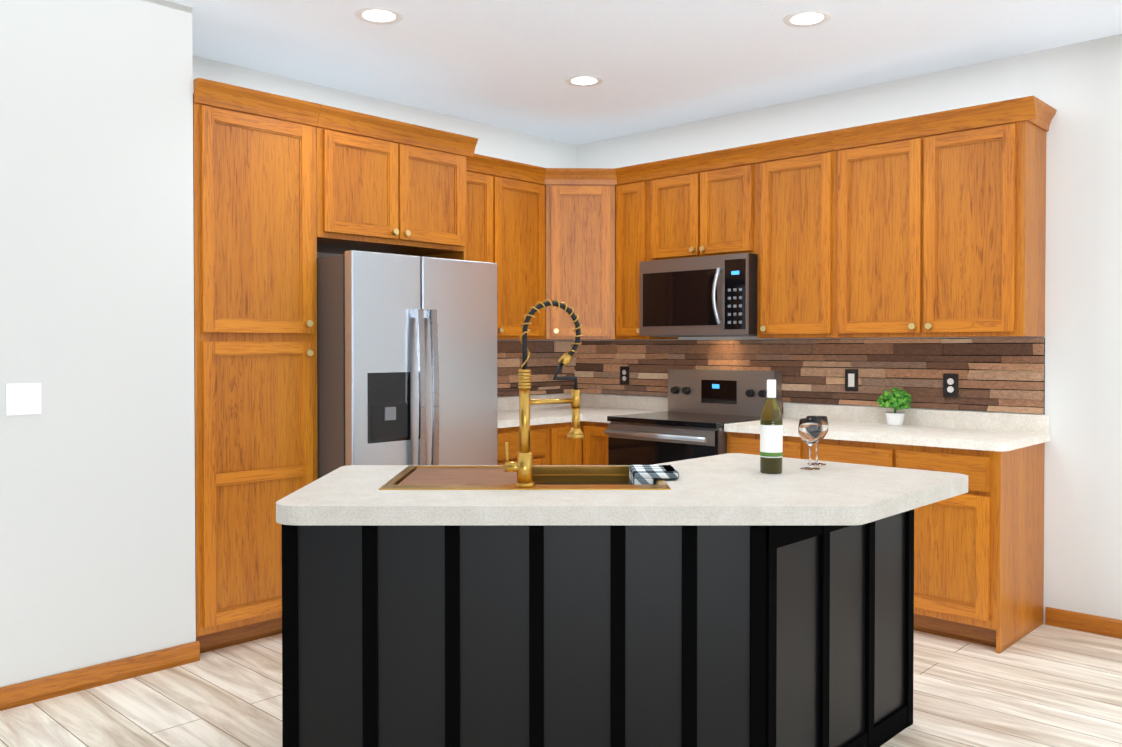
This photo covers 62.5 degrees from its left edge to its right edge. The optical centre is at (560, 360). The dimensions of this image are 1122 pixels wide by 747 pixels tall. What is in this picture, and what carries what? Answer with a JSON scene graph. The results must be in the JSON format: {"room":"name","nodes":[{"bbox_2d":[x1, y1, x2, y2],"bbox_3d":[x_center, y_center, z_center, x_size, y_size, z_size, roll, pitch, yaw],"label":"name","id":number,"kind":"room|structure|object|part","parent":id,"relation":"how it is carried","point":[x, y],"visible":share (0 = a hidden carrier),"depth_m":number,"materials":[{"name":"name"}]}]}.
{"room":"kitchen","nodes":[
{"label":"kitchen","id":0,"kind":"room"},
{"bbox_2d":[0,0,195,686],"bbox_3d":[-2.825,-0.093,3.055,0.732,2.738,2.966,1,1,43],"label":"wall","id":1,"kind":"structure","parent":0,"point":[97,510],"depth_m":3.60,"materials":[{"name":"grey paint"}]},
{"bbox_2d":[6,383,40,415],"bbox_3d":[-1.978,0.142,3.408,0.014,0.116,0.116,1,1,43],"label":"switch plate","id":2,"kind":"object","parent":1,"relation":"attached to","point":[23,398],"visible":1,"depth_m":3.41,"materials":[{"name":"white plastic"}]},
{"bbox_2d":[0,641,199,710],"bbox_3d":[-2.551,1.239,2.821,0.012,0.082,2.978,1,1,43],"label":"baseboard","id":3,"kind":"structure","parent":1,"relation":"attached to","point":[39,689],"depth_m":3.60,"materials":[{"name":"brown wood"}]},
{"bbox_2d":[193,55,575,396],"bbox_3d":[-0.941,-0.126,5.485,0.120,2.738,3.154,1,1,43],"label":"wall","id":4,"kind":"structure","parent":0,"point":[507,144],"depth_m":5.42,"materials":[{"name":"white paint"}]},
{"bbox_2d":[316,112,471,256],"bbox_3d":[-1.034,-0.858,4.831,0.626,0.549,0.911,1,1,43],"label":"upper cabinet","id":5,"kind":"object","parent":4,"relation":"attached to","point":[381,190],"depth_m":4.60,"materials":[{"name":"brown wood"}]},
{"bbox_2d":[428,160,547,339],"bbox_3d":[-0.472,-0.637,5.600,0.387,1.012,0.968,1,1,43],"label":"upper cabinet","id":6,"kind":"object","parent":4,"relation":"attached to","point":[510,203],"depth_m":5.62,"materials":[{"name":"brown wood"}]},
{"bbox_2d":[497,340,575,396],"bbox_3d":[-0.419,0.052,5.927,0.029,0.364,1.507,1,1,43],"label":"backsplash","id":7,"kind":"structure","parent":4,"relation":"attached to","point":[542,361],"depth_m":6.19,"materials":[{"name":"brown"}]},
{"bbox_2d":[0,623,1121,746],"bbox_3d":[0.214,1.311,2.364,6.120,0.050,6.120,1,1,43],"label":"floor","id":8,"kind":"structure","parent":0,"point":[1043,685],"depth_m":3.44,"materials":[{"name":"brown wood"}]},
{"bbox_2d":[193,78,321,652],"bbox_3d":[-1.540,0.040,4.290,0.653,2.440,0.584,1,1,43],"label":"pantry cabinet","id":9,"kind":"object","parent":8,"relation":"on","point":[255,276],"visible":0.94,"depth_m":4.05,"materials":[{"name":"brown wood"}]},
{"bbox_2d":[317,250,496,478],"bbox_3d":[-0.905,0.369,4.712,0.885,1.740,0.882,1,1,43],"label":"fridge","id":10,"kind":"object","parent":8,"relation":"on","point":[406,359],"visible":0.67,"depth_m":4.33,"materials":[{"name":"grey metal"}]},
{"bbox_3d":[-0.728,0.219,4.298,0.061,0.922,0.366,1,1,43],"label":"handle","id":11,"kind":"part","parent":10,"relation":"part of","materials":[{"name":"silver metal"}]},
{"bbox_2d":[497,424,548,464],"bbox_3d":[-0.507,0.807,5.408,0.626,0.874,0.610,1,1,43],"label":"base cabinet","id":12,"kind":"object","parent":8,"relation":"on","point":[539,434],"depth_m":5.30,"materials":[{"name":"brown wood"}]},
{"bbox_2d":[497,394,667,427],"bbox_3d":[-0.099,0.304,5.645,0.883,0.124,1.525,1,1,43],"label":"countertop","id":13,"kind":"structure","parent":12,"relation":"on","point":[597,407],"depth_m":5.98,"materials":[{"name":"stone"}]},
{"bbox_2d":[549,421,580,464],"bbox_3d":[-0.170,0.803,5.723,0.681,0.874,0.311,1,1,43],"label":"base cabinet","id":14,"kind":"object","parent":8,"relation":"on","point":[551,444],"depth_m":5.51,"materials":[{"name":"brown wood"}]},
{"bbox_2d":[581,421,607,464],"bbox_3d":[0.410,0.802,5.750,0.278,0.874,0.681,1,1,43],"label":"base cabinet","id":15,"kind":"object","parent":8,"relation":"on","point":[594,445],"depth_m":5.57,"materials":[{"name":"brown wood"}]},
{"bbox_2d":[282,527,913,746],"bbox_3d":[0.236,0.856,3.139,2.000,0.837,1.210,0,1,0],"label":"kitchen island","id":16,"kind":"object","parent":8,"relation":"on","point":[734,599],"depth_m":2.55,"materials":[{"name":"laminate"}]},
{"bbox_2d":[276,451,967,526],"bbox_3d":[0.287,0.411,3.134,2.162,0.052,1.264,0,1,0],"label":"island countertop","id":17,"kind":"structure","parent":16,"relation":"on","point":[729,489],"depth_m":2.72,"materials":[{"name":"white stone"}]},
{"bbox_2d":[379,466,670,489],"bbox_3d":[-0.109,0.502,3.063,0.880,0.239,0.550,0,1,0],"label":"sink","id":18,"kind":"object","parent":17,"relation":"in","point":[407,477],"depth_m":3.09,"materials":[{"name":"gold metal"}]},
{"bbox_2d":[505,299,583,487],"bbox_3d":[-0.050,0.097,2.867,0.244,0.577,0.133,0,1,0],"label":"faucet","id":19,"kind":"object","parent":17,"relation":"on","point":[523,466],"depth_m":2.83,"materials":[{"name":"gold metal"}]},
{"bbox_2d":[629,465,678,484],"bbox_3d":[0.307,0.446,3.067,0.149,0.180,0.180,0,1,0],"label":"towel","id":20,"kind":"object","parent":17,"relation":"on","point":[638,474],"depth_m":2.98,"materials":[{"name":"multicoloured fabric"}]},
{"bbox_2d":[760,380,782,473],"bbox_3d":[0.721,0.225,3.172,0.077,0.318,0.077,1,1,43],"label":"wine bottle","id":21,"kind":"object","parent":17,"relation":"on","point":[771,437],"visible":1,"depth_m":3.14,"materials":[{"name":"green glass"}]},
{"bbox_2d":[798,418,822,469],"bbox_3d":[0.882,0.295,3.273,0.084,0.176,0.084,1,1,43],"label":"wine glass","id":22,"kind":"object","parent":17,"relation":"on","point":[810,430],"visible":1,"depth_m":3.25,"materials":[{"name":"clear glass"}]},
{"bbox_2d":[806,416,828,464],"bbox_3d":[0.940,0.293,3.399,0.084,0.176,0.084,1,1,43],"label":"wine glass","id":23,"kind":"object","parent":17,"relation":"on","point":[824,421],"visible":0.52,"depth_m":3.37,"materials":[{"name":"clear glass"}]},
{"bbox_2d":[604,369,781,464],"bbox_3d":[0.752,0.652,5.351,0.756,1.185,0.728,1,1,43],"label":"range","id":24,"kind":"object","parent":8,"relation":"on","point":[704,406],"visible":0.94,"depth_m":5.33,"materials":[{"name":"silver metal"}]},
{"bbox_2d":[727,432,805,458],"bbox_3d":[1.253,0.813,4.987,0.464,0.874,0.629,1,1,43],"label":"base cabinet","id":25,"kind":"object","parent":8,"relation":"on","point":[749,443],"visible":0.06,"depth_m":4.79,"materials":[{"name":"brown wood"}]},
{"bbox_2d":[806,439,1044,653],"bbox_3d":[1.756,0.820,4.509,0.924,0.874,0.629,1,1,43],"label":"base cabinet","id":26,"kind":"object","parent":8,"relation":"on","point":[979,562],"visible":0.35,"depth_m":4.13,"materials":[{"name":"brown wood"}]},
{"bbox_2d":[724,403,1049,450],"bbox_3d":[1.595,0.318,4.653,1.412,0.124,0.632,1,1,43],"label":"countertop","id":27,"kind":"structure","parent":26,"relation":"on","point":[987,431],"depth_m":4.57,"materials":[{"name":"stone"}]},
{"bbox_2d":[876,388,911,425],"bbox_3d":[1.729,0.239,4.806,0.169,0.198,0.161,1,1,43],"label":"potted plant","id":28,"kind":"object","parent":27,"relation":"on","point":[897,398],"visible":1,"depth_m":4.77,"materials":[{"name":"green plant"}]},
{"bbox_2d":[166,0,1121,144],"bbox_3d":[0.214,-1.477,2.325,6.120,0.050,6.120,1,1,43],"label":"ceiling","id":29,"kind":"structure","parent":0,"point":[513,65],"depth_m":4.37,"materials":[{"name":"white paint"}]},
{"bbox_2d":[355,7,402,24],"bbox_3d":[-0.777,-1.470,3.951,0.204,0.005,0.204,1,1,43],"label":"recessed light","id":30,"kind":"object","parent":29,"relation":"in","point":[376,15],"visible":1,"depth_m":3.94,"materials":[{"name":"white"}]},
{"bbox_2d":[565,75,602,86],"bbox_3d":[0.123,-1.484,4.912,0.204,0.005,0.204,1,1,43],"label":"recessed light","id":31,"kind":"object","parent":29,"relation":"in","point":[582,81],"visible":0.94,"depth_m":4.91,"materials":[{"name":"white"}]},
{"bbox_2d":[783,10,831,27],"bbox_3d":[1.061,-1.471,3.985,0.204,0.005,0.204,1,1,43],"label":"recessed light","id":32,"kind":"object","parent":29,"relation":"in","point":[808,18],"visible":1,"depth_m":3.98,"materials":[{"name":"white"}]},
{"bbox_2d":[576,34,1121,622],"bbox_3d":[2.323,-0.112,4.479,6.000,2.738,0.120,1,1,43],"label":"wall","id":33,"kind":"structure","parent":0,"point":[1078,86],"depth_m":4.34,"materials":[{"name":"paint"}]},
{"bbox_2d":[548,168,615,339],"bbox_3d":[0.123,-0.639,5.792,0.386,1.012,0.392,1,1,43],"label":"upper cabinet","id":34,"kind":"object","parent":33,"relation":"attached to","point":[581,201],"depth_m":5.82,"materials":[{"name":"brown wood"}]},
{"bbox_2d":[616,168,677,339],"bbox_3d":[0.496,-0.640,5.853,0.324,1.012,0.387,1,1,43],"label":"upper cabinet","id":35,"kind":"object","parent":33,"relation":"attached to","point":[631,187],"depth_m":5.75,"materials":[{"name":"brown wood"}]},
{"bbox_2d":[648,152,755,260],"bbox_3d":[0.913,-0.870,5.499,0.763,0.542,0.321,1,1,43],"label":"upper cabinet","id":36,"kind":"object","parent":33,"relation":"attached to","point":[702,208],"depth_m":5.36,"materials":[{"name":"brown wood"}]},
{"bbox_2d":[639,253,757,336],"bbox_3d":[0.867,-0.369,5.458,0.756,0.453,0.454,1,1,43],"label":"microwave","id":37,"kind":"object","parent":36,"relation":"attached to","point":[710,296],"visible":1,"depth_m":5.29,"materials":[{"name":"grey metal"}]},
{"bbox_2d":[756,140,831,338],"bbox_3d":[1.359,-0.629,5.080,0.466,1.012,0.321,1,1,43],"label":"upper cabinet","id":38,"kind":"object","parent":33,"relation":"attached to","point":[794,184],"depth_m":4.97,"materials":[{"name":"brown wood"}]},
{"bbox_2d":[574,338,1044,413],"bbox_3d":[1.197,0.092,5.447,3.038,0.434,0.029,1,1,43],"label":"backsplash","id":39,"kind":"structure","parent":33,"relation":"attached to","point":[1001,374],"depth_m":5.06,"materials":[{"name":"brown wood"}]},
{"bbox_2d":[620,366,628,384],"bbox_3d":[0.422,0.099,6.154,0.074,0.120,0.008,1,1,43],"label":"electrical outlet","id":40,"kind":"object","parent":39,"relation":"attached to","point":[624,374],"visible":1,"depth_m":6.15,"materials":[{"name":"black plastic"}]},
{"bbox_2d":[845,369,857,390],"bbox_3d":[1.586,0.107,5.050,0.074,0.120,0.008,1,1,43],"label":"light switch","id":41,"kind":"object","parent":39,"relation":"attached to","point":[851,379],"visible":1,"depth_m":5.05,"materials":[{"name":"black"}]},
{"bbox_2d":[943,373,957,397],"bbox_3d":[1.973,0.126,4.683,0.074,0.120,0.008,1,1,43],"label":"electrical outlet","id":42,"kind":"object","parent":39,"relation":"attached to","point":[950,385],"visible":1,"depth_m":4.68,"materials":[{"name":"black plastic"}]},
{"bbox_2d":[828,108,1050,337],"bbox_3d":[1.862,-0.623,4.602,0.921,1.012,0.321,1,1,43],"label":"upper cabinet","id":43,"kind":"object","parent":33,"relation":"attached to","point":[930,225],"depth_m":4.43,"materials":[{"name":"brown wood"}]},
{"bbox_2d":[1045,607,1121,638],"bbox_3d":[3.384,1.231,3.400,2.950,0.082,0.012,1,1,43],"label":"baseboard","id":44,"kind":"structure","parent":33,"relation":"attached to","point":[1095,624],"depth_m":4.30,"materials":[{"name":"brown wood"}]}
]}

